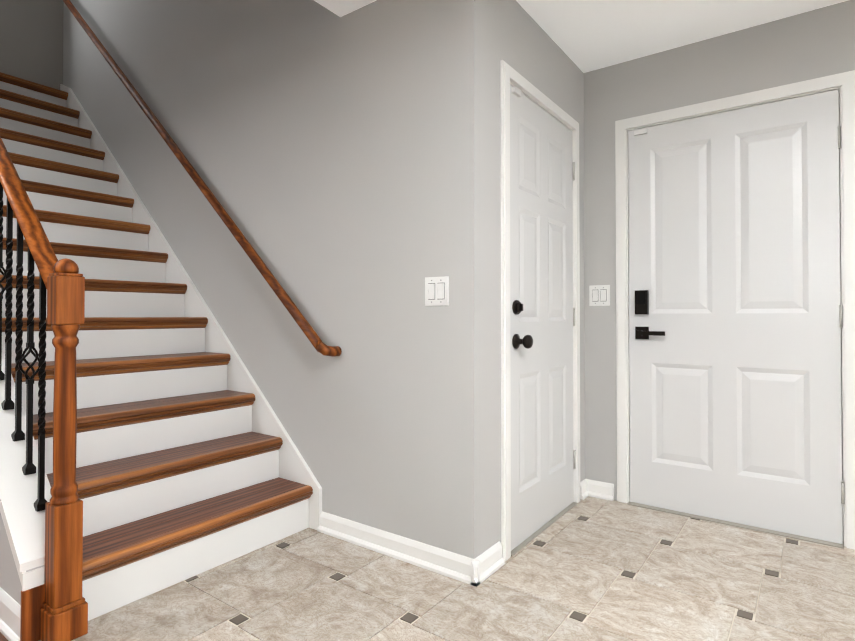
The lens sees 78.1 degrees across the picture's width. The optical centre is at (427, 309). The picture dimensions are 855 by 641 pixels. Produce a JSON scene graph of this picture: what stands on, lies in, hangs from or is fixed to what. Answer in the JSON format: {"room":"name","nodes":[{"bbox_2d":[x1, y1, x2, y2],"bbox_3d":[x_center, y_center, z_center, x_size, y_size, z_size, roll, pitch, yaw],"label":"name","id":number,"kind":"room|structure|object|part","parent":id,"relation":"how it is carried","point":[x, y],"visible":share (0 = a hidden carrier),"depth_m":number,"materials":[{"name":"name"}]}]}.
{"room":"entrance hall","nodes":[
{"label":"entrance hall","id":0,"kind":"room"},
{"bbox_2d":[0,632,7,640],"bbox_3d":[-3.734,1.044,1.037,3.315,0.004,3.898,-1,-1,36],"label":"floor","id":1,"kind":"structure","parent":0,"point":[2,637],"depth_m":1.68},
{"bbox_2d":[0,587,20,640],"bbox_3d":[-2.504,1.007,2.541,3.060,0.105,0.026,-1,-1,36],"label":"baseboard","id":2,"kind":"structure","parent":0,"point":[10,610],"depth_m":1.70,"materials":[{"name":"white wood"}]},
{"bbox_2d":[0,0,63,89],"bbox_3d":[-4.589,-1.592,2.406,0.120,5.300,5.056,-1,-1,36],"label":"wall","id":3,"kind":"structure","parent":0,"point":[31,40],"depth_m":4.25,"materials":[{"name":"paint"}]},
{"bbox_2d":[63,0,489,558],"bbox_3d":[-1.451,-1.581,3.326,4.119,5.300,0.120,-1,-1,36],"label":"wall","id":4,"kind":"structure","parent":0,"point":[340,165],"depth_m":2.48,"materials":[{"name":"grey paint"}]},
{"bbox_2d":[317,511,487,586],"bbox_3d":[-0.163,1.011,2.268,0.880,0.088,0.026,-1,-1,36],"label":"baseboard","id":5,"kind":"structure","parent":4,"relation":"attached to","point":[482,567],"depth_m":2.20,"materials":[{"name":"white wood"}]},
{"bbox_2d":[425,276,448,305],"bbox_3d":[0.036,-0.073,2.146,0.116,0.117,0.012,-1,-1,36],"label":"light switch","id":6,"kind":"object","parent":4,"relation":"attached to","point":[436,291],"visible":1,"depth_m":2.15,"materials":[{"name":"white plastic"}]},
{"bbox_2d":[39,500,799,640],"bbox_3d":[-0.572,1.085,0.298,9.300,0.096,6.417,-1,-1,36],"label":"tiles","id":7,"kind":"structure","parent":0,"point":[735,613],"depth_m":1.97,"materials":[{"name":"ceramic tile"},{"name":"stone"},{"name":"grout"}]},
{"bbox_2d":[0,0,341,640],"bbox_3d":[-2.072,-0.793,2.968,3.279,3.716,1.172,-1,-1,36],"label":"staircase","id":8,"kind":"structure","parent":7,"relation":"on","point":[147,446],"depth_m":2.39,"materials":[{"name":"brown wood"}]},
{"bbox_3d":[-1.835,-0.759,2.191,1.559,1.467,0.064,-1,-1,36],"label":"handrail","id":9,"kind":"part","parent":8,"relation":"part of","materials":[{"name":"brown wood"}]},
{"bbox_2d":[72,496,854,640],"bbox_3d":[0.736,1.022,-0.725,5.980,0.004,6.297,-1,-1,36],"label":"floor","id":10,"kind":"structure","parent":0,"point":[698,580],"depth_m":1.95,"materials":[{"name":"tile"}]},
{"bbox_2d":[489,0,584,546],"bbox_3d":[0.532,-0.159,2.636,0.120,2.440,1.121,-1,-1,36],"label":"wall","id":11,"kind":"structure","parent":0,"point":[525,45],"depth_m":2.27,"materials":[{"name":"grey paint"}]},
{"bbox_2d":[500,60,579,560],"bbox_3d":[0.533,0.005,2.621,0.138,2.112,0.904,-1,-1,36],"label":"door frame","id":12,"kind":"structure","parent":11,"relation":"attached to","point":[509,74],"depth_m":2.25,"materials":[{"name":"white wood"}]},
{"bbox_2d":[510,84,573,550],"bbox_3d":[0.560,0.034,2.602,0.036,2.037,0.770,-1,-1,36],"label":"door","id":13,"kind":"structure","parent":11,"relation":"in","point":[541,282],"depth_m":2.55,"materials":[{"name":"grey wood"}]},
{"bbox_2d":[511,86,575,468],"bbox_3d":[0.619,-0.051,2.587,0.079,1.843,0.744,-1,-1,36],"label":"hardware piece","id":14,"kind":"object","parent":13,"relation":"attached to","point":[526,341],"depth_m":2.31,"materials":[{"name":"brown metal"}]},
{"bbox_2d":[511,502,576,555],"bbox_3d":[0.534,1.057,2.608,0.140,0.006,0.778,-1,-1,36],"label":"side door sill","id":15,"kind":"structure","parent":11,"relation":"attached to","point":[519,547],"depth_m":2.52,"materials":[{"name":"silver metal"}]},
{"bbox_2d":[314,0,847,72],"bbox_3d":[-0.426,-1.559,0.225,9.180,0.300,6.417,-1,-1,36],"label":"ceiling","id":16,"kind":"structure","parent":0,"point":[585,36],"depth_m":2.52,"materials":[{"name":"white paint"}]},
{"bbox_2d":[584,0,854,499],"bbox_3d":[2.993,-0.172,1.617,5.301,2.440,0.120,-1,-1,36],"label":"wall","id":17,"kind":"structure","parent":0,"point":[814,44],"depth_m":2.89,"materials":[{"name":"grey paint"}]},
{"bbox_2d":[589,285,609,305],"bbox_3d":[0.977,-0.078,2.997,0.116,0.117,0.012,-1,-1,36],"label":"light switch","id":18,"kind":"object","parent":17,"relation":"attached to","point":[599,295],"visible":1,"depth_m":3.00,"materials":[{"name":"white plastic"}]},
{"bbox_2d":[615,70,854,549],"bbox_3d":[1.512,0.003,2.678,1.052,2.117,0.138,-1,-1,36],"label":"door frame","id":19,"kind":"structure","parent":17,"relation":"attached to","point":[843,83],"depth_m":2.45,"materials":[{"name":"white wood"}]},
{"bbox_2d":[628,89,842,543],"bbox_3d":[1.495,0.032,2.654,0.918,2.042,0.044,-1,-1,36],"label":"front door","id":20,"kind":"structure","parent":17,"relation":"in","point":[735,370],"depth_m":2.60,"materials":[{"name":"white wood"}]},
{"bbox_2d":[634,126,844,503],"bbox_3d":[1.483,-0.053,2.602,0.891,1.848,0.058,-1,-1,36],"label":"hardware piece","id":21,"kind":"object","parent":20,"relation":"attached to","point":[641,301],"depth_m":2.83,"materials":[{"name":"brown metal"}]},
{"bbox_2d":[627,501,843,548],"bbox_3d":[1.507,1.058,2.659,0.926,0.006,0.155,-1,-1,36],"label":"front door sill","id":22,"kind":"structure","parent":17,"relation":"attached to","point":[813,540],"depth_m":2.57,"materials":[{"name":"silver metal"}]}
]}

